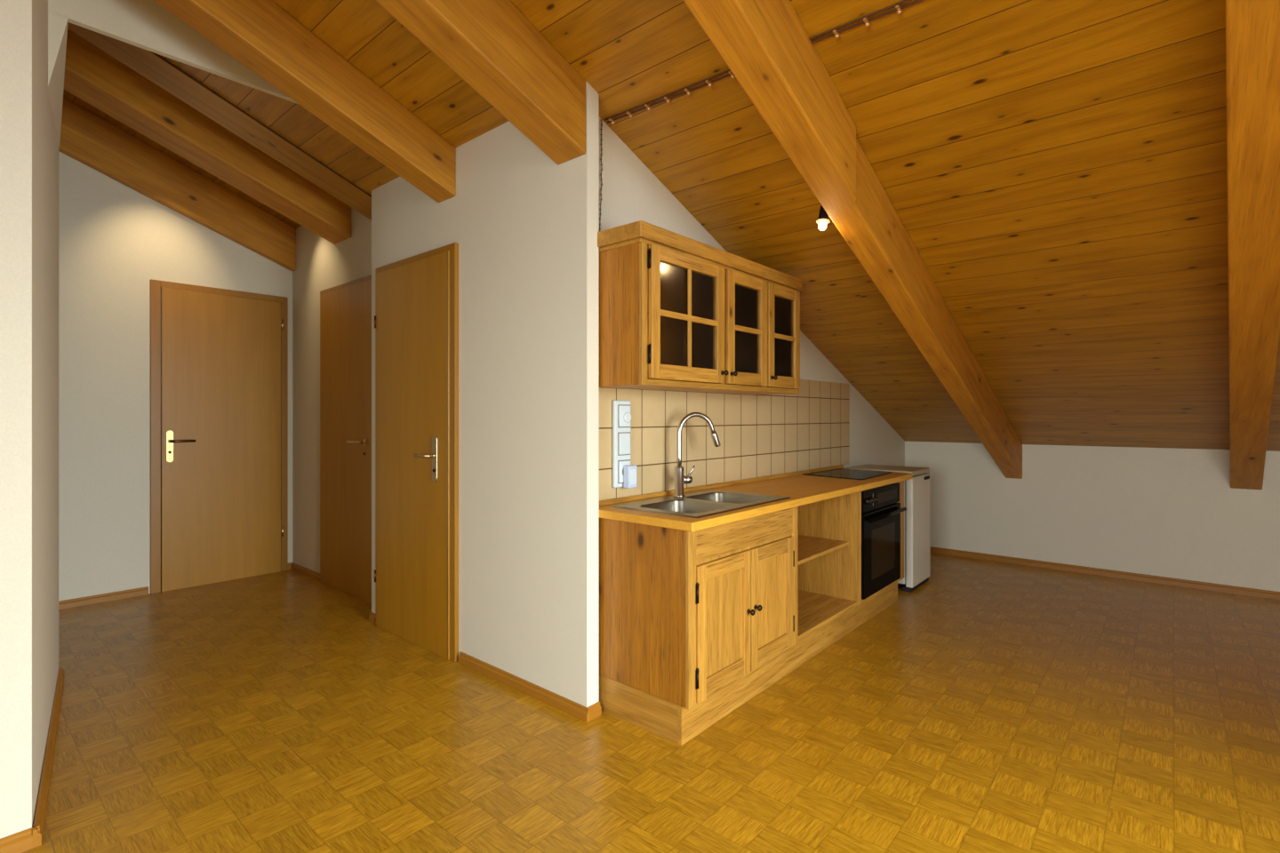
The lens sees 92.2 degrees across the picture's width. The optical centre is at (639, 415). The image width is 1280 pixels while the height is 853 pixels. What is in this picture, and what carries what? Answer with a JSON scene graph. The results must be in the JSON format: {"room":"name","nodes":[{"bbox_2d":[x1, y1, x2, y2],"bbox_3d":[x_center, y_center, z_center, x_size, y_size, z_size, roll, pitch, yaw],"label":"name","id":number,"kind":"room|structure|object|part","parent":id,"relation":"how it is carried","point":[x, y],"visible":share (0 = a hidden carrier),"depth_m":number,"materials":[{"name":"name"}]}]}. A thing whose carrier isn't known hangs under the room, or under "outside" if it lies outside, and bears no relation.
{"room":"studio apartment","nodes":[
{"label":"studio apartment","id":0,"kind":"room"},
{"bbox_2d":[0,0,68,839],"bbox_3d":[-3.285,-0.554,0.987,1.440,3.508,3.594,0,0,41],"label":"wall","id":1,"kind":"structure","parent":0,"point":[33,38],"depth_m":1.72,"materials":[{"name":"white paint"}]},
{"bbox_2d":[0,824,39,852],"bbox_3d":[-2.796,1.175,0.438,0.018,0.050,3.405,0,0,41],"label":"baseboard","id":2,"kind":"structure","parent":1,"relation":"attached to","point":[20,842],"depth_m":1.69,"materials":[{"name":"brown wood"}]},
{"bbox_2d":[32,667,63,847],"bbox_3d":[-2.163,1.175,2.268,0.018,0.050,1.472,0,0,-41],"label":"baseboard","id":3,"kind":"structure","parent":1,"relation":"attached to","point":[46,772],"depth_m":2.04,"materials":[{"name":"brown wood"}]},
{"bbox_2d":[67,22,371,216],"bbox_3d":[-2.492,-1.775,2.797,0.230,1.067,2.770,0,0,41],"label":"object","id":4,"kind":"structure","parent":1,"relation":"attached to","point":[152,64],"depth_m":3.21,"materials":[{"name":"brown wood"}]},
{"bbox_2d":[67,24,371,220],"bbox_3d":[-2.594,-1.895,2.886,0.040,1.307,2.770,0,0,41],"label":"trim","id":5,"kind":"structure","parent":1,"relation":"attached to","point":[69,28],"depth_m":3.25,"materials":[{"name":"brown wood"}]},
{"bbox_2d":[48,0,297,103],"bbox_3d":[-1.873,-1.685,2.595,0.030,0.419,1.101,0,0,41],"label":"wall header","id":6,"kind":"structure","parent":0,"point":[147,25],"depth_m":2.48,"materials":[{"name":"white paint"}]},
{"bbox_2d":[58,151,292,601],"bbox_3d":[-3.635,-0.654,3.853,0.100,3.708,2.870,0,0,41],"label":"wall","id":7,"kind":"structure","parent":0,"point":[114,238],"depth_m":4.01,"materials":[{"name":"white paint"}]},
{"bbox_2d":[58,586,148,609],"bbox_3d":[-3.919,1.175,3.437,0.015,0.050,1.870,0,0,41],"label":"baseboard","id":8,"kind":"structure","parent":7,"relation":"attached to","point":[141,591],"depth_m":3.96,"materials":[{"name":"brown wood"}]},
{"bbox_2d":[150,279,287,593],"bbox_3d":[-3.027,0.141,4.476,0.184,2.118,0.848,0,0,41],"label":"door","id":9,"kind":"structure","parent":7,"relation":"in","point":[219,357],"depth_m":4.41,"materials":[{"name":"brown wood"}]},
{"bbox_3d":[-3.215,0.210,4.212,0.006,0.220,0.042,0,0,41],"label":"handle plate","id":10,"kind":"part","parent":9,"relation":"part of","materials":[{"name":"gold metal"}]},
{"bbox_3d":[-3.150,0.175,4.238,0.058,0.022,0.146,0,0,41],"label":"lever","id":11,"kind":"part","parent":9,"relation":"part of","materials":[{"name":"brown metal"}]},
{"bbox_2d":[288,562,291,569],"bbox_3d":[-2.732,1.175,4.809,0.015,0.050,0.042,0,0,41],"label":"baseboard","id":12,"kind":"structure","parent":7,"relation":"attached to","point":[289,564],"depth_m":4.80,"materials":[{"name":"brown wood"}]},
{"bbox_2d":[63,88,301,228],"bbox_3d":[-3.125,-1.981,3.411,1.450,1.134,2.870,0,0,41],"label":"ceiling","id":13,"kind":"structure","parent":0,"point":[68,95],"depth_m":4.15,"materials":[{"name":"brown wood"}]},
{"bbox_2d":[58,96,295,271],"bbox_3d":[-3.601,-1.817,3.756,0.072,1.376,2.770,0,0,41],"label":"rafter","id":14,"kind":"object","parent":13,"relation":"attached to","point":[86,138],"visible":0.8,"depth_m":4.19,"materials":[{"name":"brown wood"}]},
{"bbox_2d":[63,29,351,244],"bbox_3d":[-2.954,-1.855,3.196,0.270,1.301,2.770,0,0,41],"label":"rafter","id":15,"kind":"object","parent":13,"relation":"attached to","point":[92,76],"visible":0.8,"depth_m":3.54,"materials":[{"name":"brown wood"}]},
{"bbox_2d":[292,208,371,573],"bbox_3d":[-2.056,-0.126,4.248,1.771,2.652,0.205,0,0,41],"label":"wall","id":16,"kind":"structure","parent":0,"point":[321,264],"depth_m":4.60,"materials":[{"name":"white paint"}]},
{"bbox_2d":[291,562,319,581],"bbox_3d":[-2.516,1.175,4.639,0.565,0.050,0.015,0,0,41],"label":"baseboard","id":17,"kind":"structure","parent":16,"relation":"attached to","point":[306,572],"depth_m":4.63,"materials":[{"name":"brown wood"}]},
{"bbox_2d":[320,275,371,604],"bbox_3d":[-1.954,0.151,4.161,0.890,2.097,0.182,0,0,41],"label":"door","id":18,"kind":"structure","parent":16,"relation":"in","point":[345,308],"depth_m":4.14,"materials":[{"name":"brown wood"}]},
{"bbox_3d":[-1.835,0.170,3.977,0.141,0.022,0.058,0,0,41],"label":"lever","id":19,"kind":"part","parent":18,"relation":"part of","materials":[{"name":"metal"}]},
{"bbox_2d":[368,81,598,722],"bbox_3d":[-0.868,-0.059,3.032,1.817,2.518,0.080,0,0,41],"label":"wall","id":20,"kind":"structure","parent":0,"point":[524,224],"depth_m":2.69,"materials":[{"name":"white paint"}]},
{"bbox_2d":[374,242,458,662],"bbox_3d":[-1.196,0.178,3.280,0.815,2.044,0.182,0,0,41],"label":"door","id":21,"kind":"structure","parent":20,"relation":"in","point":[416,317],"depth_m":3.22,"materials":[{"name":"brown wood"}]},
{"bbox_3d":[-1.088,0.201,3.105,0.111,0.022,0.058,0,0,41],"label":"lever","id":22,"kind":"part","parent":21,"relation":"part of","materials":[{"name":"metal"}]},
{"bbox_3d":[-1.033,0.216,3.101,0.045,0.240,0.006,0,0,41],"label":"handle plate","id":23,"kind":"part","parent":21,"relation":"part of","materials":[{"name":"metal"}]},
{"bbox_2d":[21,552,1279,852],"bbox_3d":[-0.074,1.240,1.840,8.120,0.080,9.086,0,0,41],"label":"floor","id":24,"kind":"structure","parent":0,"point":[992,707],"depth_m":2.28,"materials":[{"name":"oak wood parquet"}]},
{"bbox_2d":[587,701,601,721],"bbox_3d":[-0.182,1.175,2.449,0.015,0.050,0.066,0,0,41],"label":"baseboard","id":25,"kind":"structure","parent":24,"relation":"on","point":[595,709],"depth_m":2.44,"materials":[{"name":"brown wood"}]},
{"bbox_2d":[598,507,795,710],"bbox_3d":[0.265,0.735,2.676,0.551,0.643,0.827,0,0,41],"label":"base cabinet","id":26,"kind":"object","parent":24,"relation":"on","point":[684,616],"visible":0.95,"depth_m":2.39,"materials":[{"name":"brown wood"}]},
{"bbox_3d":[-0.018,0.733,2.388,0.499,0.639,0.018,0,0,41],"label":"panel","id":27,"kind":"part","parent":26,"relation":"part of","materials":[{"name":"brown wood"}]},
{"bbox_3d":[0.325,0.581,2.386,0.018,0.062,0.264,0,0,41],"label":"door rail","id":28,"kind":"part","parent":26,"relation":"part of","materials":[{"name":"brown wood"}]},
{"bbox_3d":[0.322,0.800,2.389,0.007,0.492,0.360,0,0,41],"label":"cabinet door","id":29,"kind":"part","parent":26,"relation":"part of","materials":[{"name":"brown wood"}]},
{"bbox_3d":[0.325,1.014,2.386,0.018,0.072,0.264,0,0,41],"label":"door rail","id":30,"kind":"part","parent":26,"relation":"part of","materials":[{"name":"brown wood"}]},
{"bbox_3d":[0.443,0.542,2.533,0.010,0.012,0.749,0,0,41],"label":"dark rail","id":31,"kind":"part","parent":26,"relation":"part of","materials":[{"name":"brown wood"}]},
{"bbox_3d":[0.445,0.476,2.532,0.018,0.118,0.749,0,0,41],"label":"false drawer","id":32,"kind":"part","parent":26,"relation":"part of","materials":[{"name":"brown wood"}]},
{"bbox_3d":[0.450,0.795,2.492,0.030,0.026,0.026,0,0,41],"label":"knob","id":33,"kind":"part","parent":26,"relation":"part of","materials":[{"name":"black metal"}]},
{"bbox_2d":[598,464,912,531],"bbox_3d":[0.824,0.384,3.327,0.544,0.055,2.580,0,0,41],"label":"countertop","id":34,"kind":"structure","parent":26,"relation":"on","point":[802,489],"depth_m":2.99,"materials":[{"name":"brown wood"}]},
{"bbox_2d":[673,412,719,496],"bbox_3d":[0.266,0.177,2.884,0.243,0.389,0.054,0,0,-27],"label":"kitchen faucet","id":35,"kind":"object","parent":34,"relation":"on","point":[680,479],"visible":1,"depth_m":2.83,"materials":[{"name":"silver metal"}]},
{"bbox_2d":[673,466,685,496],"bbox_3d":[0.181,0.303,2.842,0.054,0.138,0.054,0,0,41],"label":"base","id":36,"kind":"object","parent":35,"relation":"attached to","point":[679,477],"depth_m":2.82,"materials":[{"name":"silver metal"}]},
{"bbox_3d":[0.225,0.275,2.865,0.069,0.082,0.038,0,0,-27],"label":"lever","id":37,"kind":"part","parent":35,"relation":"part of","materials":[{"name":"silver metal"}]},
{"bbox_3d":[0.265,0.112,2.878,0.206,0.259,0.023,0,0,-24],"label":"spout","id":38,"kind":"part","parent":35,"relation":"part of","materials":[{"name":"silver metal"}]},
{"bbox_2d":[610,489,790,518],"bbox_3d":[0.281,0.458,2.687,0.444,0.171,0.732,0,0,41],"label":"sink","id":39,"kind":"object","parent":34,"relation":"in","point":[708,502],"visible":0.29,"depth_m":2.69,"materials":[{"name":"metal"}]},
{"bbox_2d":[802,468,892,479],"bbox_3d":[1.361,0.375,3.992,0.415,0.005,0.669,0,0,41],"label":"glass cooktop","id":40,"kind":"object","parent":34,"relation":"in","point":[838,473],"visible":1,"depth_m":3.93,"materials":[{"name":"glass"}]},
{"bbox_3d":[0.487,0.790,2.535,0.030,0.026,0.026,0,0,41],"label":"knob","id":41,"kind":"part","parent":26,"relation":"part of","materials":[{"name":"black metal"}]},
{"bbox_3d":[0.571,0.581,2.671,0.018,0.062,0.264,0,0,41],"label":"door rail","id":42,"kind":"part","parent":26,"relation":"part of","materials":[{"name":"brown wood"}]},
{"bbox_3d":[0.568,0.800,2.674,0.007,0.492,0.360,0,0,41],"label":"cabinet door","id":43,"kind":"part","parent":26,"relation":"part of","materials":[{"name":"brown wood"}]},
{"bbox_3d":[0.571,1.014,2.671,0.018,0.072,0.264,0,0,41],"label":"door rail","id":44,"kind":"part","parent":26,"relation":"part of","materials":[{"name":"brown wood"}]},
{"bbox_2d":[598,581,897,745],"bbox_3d":[0.733,1.128,3.275,0.476,0.144,2.328,0,0,41],"label":"plinth","id":45,"kind":"object","parent":24,"relation":"on","point":[668,720],"visible":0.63,"depth_m":2.49,"materials":[{"name":"brown wood"}]},
{"bbox_2d":[795,491,859,645],"bbox_3d":[0.780,0.735,3.300,0.513,0.643,0.788,0,0,41],"label":"shelf unit","id":46,"kind":"object","parent":24,"relation":"on","point":[828,531],"visible":0.22,"depth_m":3.48,"materials":[{"name":"brown wood"}]},
{"bbox_3d":[0.529,0.735,3.011,0.513,0.643,0.022,0,0,41],"label":"panel","id":47,"kind":"part","parent":46,"relation":"part of","materials":[{"name":"brown wood"}]},
{"bbox_3d":[0.766,0.716,3.315,0.429,0.018,0.747,0,0,41],"label":"shelf","id":48,"kind":"part","parent":46,"relation":"part of","materials":[{"name":"brown wood"}]},
{"bbox_3d":[0.776,1.043,3.306,0.497,0.018,0.748,0,0,41],"label":"panel","id":49,"kind":"part","parent":46,"relation":"part of","materials":[{"name":"brown wood"}]},
{"bbox_2d":[859,480,903,605],"bbox_3d":[1.284,0.735,3.888,0.507,0.643,0.760,0,0,41],"label":"housing","id":50,"kind":"object","parent":24,"relation":"on","point":[901,484],"visible":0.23,"depth_m":3.96,"materials":[{"name":"brown wood"}]},
{"bbox_3d":[1.041,0.735,3.607,0.507,0.643,0.018,0,0,41],"label":"panel","id":51,"kind":"part","parent":50,"relation":"part of","materials":[{"name":"brown wood"}]},
{"bbox_3d":[1.429,1.044,3.691,0.018,0.020,0.617,0,0,41],"label":"rail","id":52,"kind":"part","parent":50,"relation":"part of","materials":[{"name":"brown wood"}]},
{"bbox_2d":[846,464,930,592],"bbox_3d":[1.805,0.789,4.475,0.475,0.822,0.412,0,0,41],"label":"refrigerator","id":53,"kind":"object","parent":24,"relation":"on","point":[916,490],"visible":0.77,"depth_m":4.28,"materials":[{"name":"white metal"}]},
{"bbox_3d":[1.962,0.794,4.339,0.047,0.752,0.406,0,0,41],"label":"fridge door","id":54,"kind":"part","parent":53,"relation":"part of","materials":[{"name":"white metal"}]},
{"bbox_2d":[159,0,1279,451],"bbox_3d":[1.242,-1.036,2.223,6.630,2.626,6.786,0,0,41],"label":"ceiling","id":55,"kind":"structure","parent":0,"point":[1056,170],"depth_m":2.53,"materials":[{"name":"brown wood"}]},
{"bbox_2d":[152,0,455,202],"bbox_3d":[-1.439,-1.474,2.536,0.165,0.786,1.448,0,0,41],"label":"rafter","id":56,"kind":"object","parent":55,"relation":"attached to","point":[260,35],"visible":1,"depth_m":2.58,"materials":[{"name":"brown wood"}]},
{"bbox_2d":[375,0,585,164],"bbox_3d":[-1.135,-1.670,1.511,0.172,1.273,2.602,0,0,41],"label":"rafter","id":57,"kind":"object","parent":55,"relation":"attached to","point":[491,45],"visible":1,"depth_m":2.19,"materials":[{"name":"brown wood"}]},
{"bbox_2d":[598,0,924,231],"bbox_3d":[0.551,-0.995,2.040,1.813,0.510,0.058,0,0,38],"label":"cable","id":58,"kind":"object","parent":55,"relation":"attached to","point":[866,21],"visible":0.94,"depth_m":2.26,"materials":[{"name":"gold metal"}]},
{"bbox_3d":[-0.166,-0.993,2.584,0.013,0.505,0.027,0,0,41],"label":"hanging cord","id":59,"kind":"part","parent":58,"relation":"part of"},
{"bbox_2d":[683,0,1022,479],"bbox_3d":[0.859,-0.898,2.474,0.136,2.815,6.666,0,0,41],"label":"rafter","id":60,"kind":"object","parent":55,"relation":"attached to","point":[766,46],"visible":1,"depth_m":2.29,"materials":[{"name":"brown wood"}]},
{"bbox_2d":[816,204,830,231],"bbox_3d":[0.765,-0.857,2.523,0.086,0.191,0.055,0,0,26],"label":"spot lamp","id":61,"kind":"object","parent":60,"relation":"hanging from","point":[823,220],"visible":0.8,"depth_m":2.52,"materials":[{"name":"glass"}]},
{"bbox_3d":[0.750,-0.780,2.529,0.036,0.036,0.037,0,0,41],"label":"bulb","id":62,"kind":"part","parent":61,"relation":"part of","materials":[{"name":"white glass"}]},
{"bbox_2d":[817,204,828,219],"bbox_3d":[0.752,-0.837,2.531,0.040,0.076,0.040,0,0,41],"label":"socket","id":63,"kind":"object","parent":61,"relation":"attached to","point":[822,215],"depth_m":2.52,"materials":[{"name":"metal"}]},
{"bbox_2d":[1224,0,1279,489],"bbox_3d":[1.735,-0.907,1.717,0.152,2.797,6.683,0,0,44],"label":"rafter","id":64,"kind":"object","parent":55,"relation":"attached to","point":[1252,27],"visible":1,"depth_m":2.02,"materials":[{"name":"brown wood"}]},
{"bbox_2d":[598,116,904,468],"bbox_3d":[1.044,-0.047,4.077,0.100,2.493,4.002,0,0,41],"label":"wall","id":65,"kind":"structure","parent":0,"point":[631,192],"depth_m":2.98,"materials":[{"name":"white paint"}]},
{"bbox_2d":[597,220,802,395],"bbox_3d":[0.339,-0.428,2.916,0.349,0.620,1.341,0,0,41],"label":"upper cabinet","id":66,"kind":"object","parent":65,"relation":"attached to","point":[676,312],"visible":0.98,"depth_m":2.56,"materials":[{"name":"brown wood"}]},
{"bbox_3d":[-0.105,-0.392,2.452,0.285,0.547,0.018,0,0,41],"label":"panel","id":67,"kind":"part","parent":66,"relation":"part of","materials":[{"name":"brown wood"}]},
{"bbox_3d":[0.201,-0.404,2.556,0.003,0.420,0.413,0,0,41],"label":"glazed door","id":68,"kind":"part","parent":66,"relation":"part of","materials":[{"name":"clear glass"}]},
{"bbox_3d":[0.204,-0.173,2.554,0.018,0.058,0.401,0,0,41],"label":"door rail","id":69,"kind":"part","parent":66,"relation":"part of","materials":[{"name":"brown wood"}]},
{"bbox_3d":[0.204,-0.633,2.554,0.018,0.052,0.401,0,0,41],"label":"door rail","id":70,"kind":"part","parent":66,"relation":"part of","materials":[{"name":"brown wood"}]},
{"bbox_3d":[0.314,-0.127,2.936,0.285,0.018,1.262,0,0,41],"label":"panel","id":71,"kind":"part","parent":66,"relation":"part of","materials":[{"name":"brown wood"}]},
{"bbox_3d":[0.210,-0.401,3.026,0.010,0.529,1.262,0,0,41],"label":"panel","id":72,"kind":"part","parent":66,"relation":"part of","materials":[{"name":"brown wood"}]},
{"bbox_3d":[0.325,-0.700,2.929,0.310,0.077,1.341,0,0,41],"label":"crown moulding","id":73,"kind":"part","parent":66,"relation":"part of","materials":[{"name":"brown wood"}]},
{"bbox_3d":[0.430,-0.130,2.841,0.014,0.024,1.242,0,0,41],"label":"rail","id":74,"kind":"part","parent":66,"relation":"part of","materials":[{"name":"brown wood"}]},
{"bbox_3d":[0.374,-0.189,2.713,0.030,0.024,0.024,0,0,41],"label":"knob","id":75,"kind":"part","parent":66,"relation":"part of","materials":[{"name":"black metal"}]},
{"bbox_3d":[0.423,-0.189,2.770,0.030,0.024,0.024,0,0,41],"label":"knob","id":76,"kind":"part","parent":66,"relation":"part of","materials":[{"name":"black metal"}]},
{"bbox_3d":[0.501,-0.404,2.903,0.003,0.420,0.253,0,0,41],"label":"glazed door","id":77,"kind":"part","parent":66,"relation":"part of","materials":[{"name":"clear glass"}]},
{"bbox_3d":[0.504,-0.173,2.901,0.018,0.058,0.241,0,0,41],"label":"door rail","id":78,"kind":"part","parent":66,"relation":"part of","materials":[{"name":"brown wood"}]},
{"bbox_3d":[0.504,-0.633,2.901,0.018,0.052,0.241,0,0,41],"label":"door rail","id":79,"kind":"part","parent":66,"relation":"part of","materials":[{"name":"brown wood"}]},
{"bbox_3d":[0.733,-0.392,3.420,0.285,0.547,0.018,0,0,41],"label":"panel","id":80,"kind":"part","parent":66,"relation":"part of","materials":[{"name":"brown wood"}]},
{"bbox_3d":[0.737,-0.404,3.176,0.003,0.420,0.237,0,0,41],"label":"glazed door","id":81,"kind":"part","parent":66,"relation":"part of","materials":[{"name":"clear glass"}]},
{"bbox_3d":[0.740,-0.173,3.174,0.018,0.058,0.225,0,0,41],"label":"door rail","id":82,"kind":"part","parent":66,"relation":"part of","materials":[{"name":"brown wood"}]},
{"bbox_3d":[0.740,-0.633,3.174,0.018,0.052,0.225,0,0,41],"label":"door rail","id":83,"kind":"part","parent":66,"relation":"part of","materials":[{"name":"brown wood"}]},
{"bbox_2d":[598,379,849,501],"bbox_3d":[0.666,0.062,3.558,0.008,0.596,2.718,0,0,41],"label":"tile backsplash","id":84,"kind":"structure","parent":65,"relation":"attached to","point":[759,436],"depth_m":3.30,"materials":[{"name":"beige tile"}]},
{"bbox_2d":[612,400,631,487],"bbox_3d":[-0.074,0.122,2.668,0.036,0.376,0.106,0,0,41],"label":"strip","id":85,"kind":"object","parent":84,"relation":"attached to","point":[621,416],"visible":0.9,"depth_m":2.65,"materials":[{"name":"white plastic"}]},
{"bbox_2d":[623,464,636,488],"bbox_3d":[-0.041,0.264,2.663,0.038,0.097,0.054,0,0,41],"label":"plug adapter","id":86,"kind":"object","parent":85,"relation":"attached to","point":[629,472],"visible":1,"depth_m":2.65,"materials":[{"name":"white plastic"}]},
{"bbox_2d":[861,482,906,599],"bbox_3d":[1.288,0.729,3.813,0.510,0.603,0.611,0,0,41],"label":"oven","id":87,"kind":"object","parent":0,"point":[881,512],"visible":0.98,"depth_m":3.62,"materials":[{"name":"black glass"}]},
{"bbox_3d":[1.290,0.485,3.474,0.024,0.036,0.036,0,0,41],"label":"oven knob","id":88,"kind":"part","parent":87,"relation":"part of","materials":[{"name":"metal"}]},
{"bbox_3d":[1.442,0.486,3.680,0.016,0.118,0.611,0,0,41],"label":"control panel","id":89,"kind":"part","parent":87,"relation":"part of","materials":[{"name":"black glass"}]},
{"bbox_2d":[904,441,1279,591],"bbox_3d":[4.104,0.716,4.154,4.628,0.969,0.120,0,0,41],"label":"wall","id":90,"kind":"structure","parent":0,"point":[1161,512],"depth_m":4.57,"materials":[{"name":"white paint"}]},
{"bbox_2d":[930,546,1279,599],"bbox_3d":[4.098,1.175,4.070,4.528,0.050,0.015,0,0,41],"label":"baseboard","id":91,"kind":"structure","parent":90,"relation":"attached to","point":[1197,585],"depth_m":4.55,"materials":[{"name":"brown wood"}]}
]}

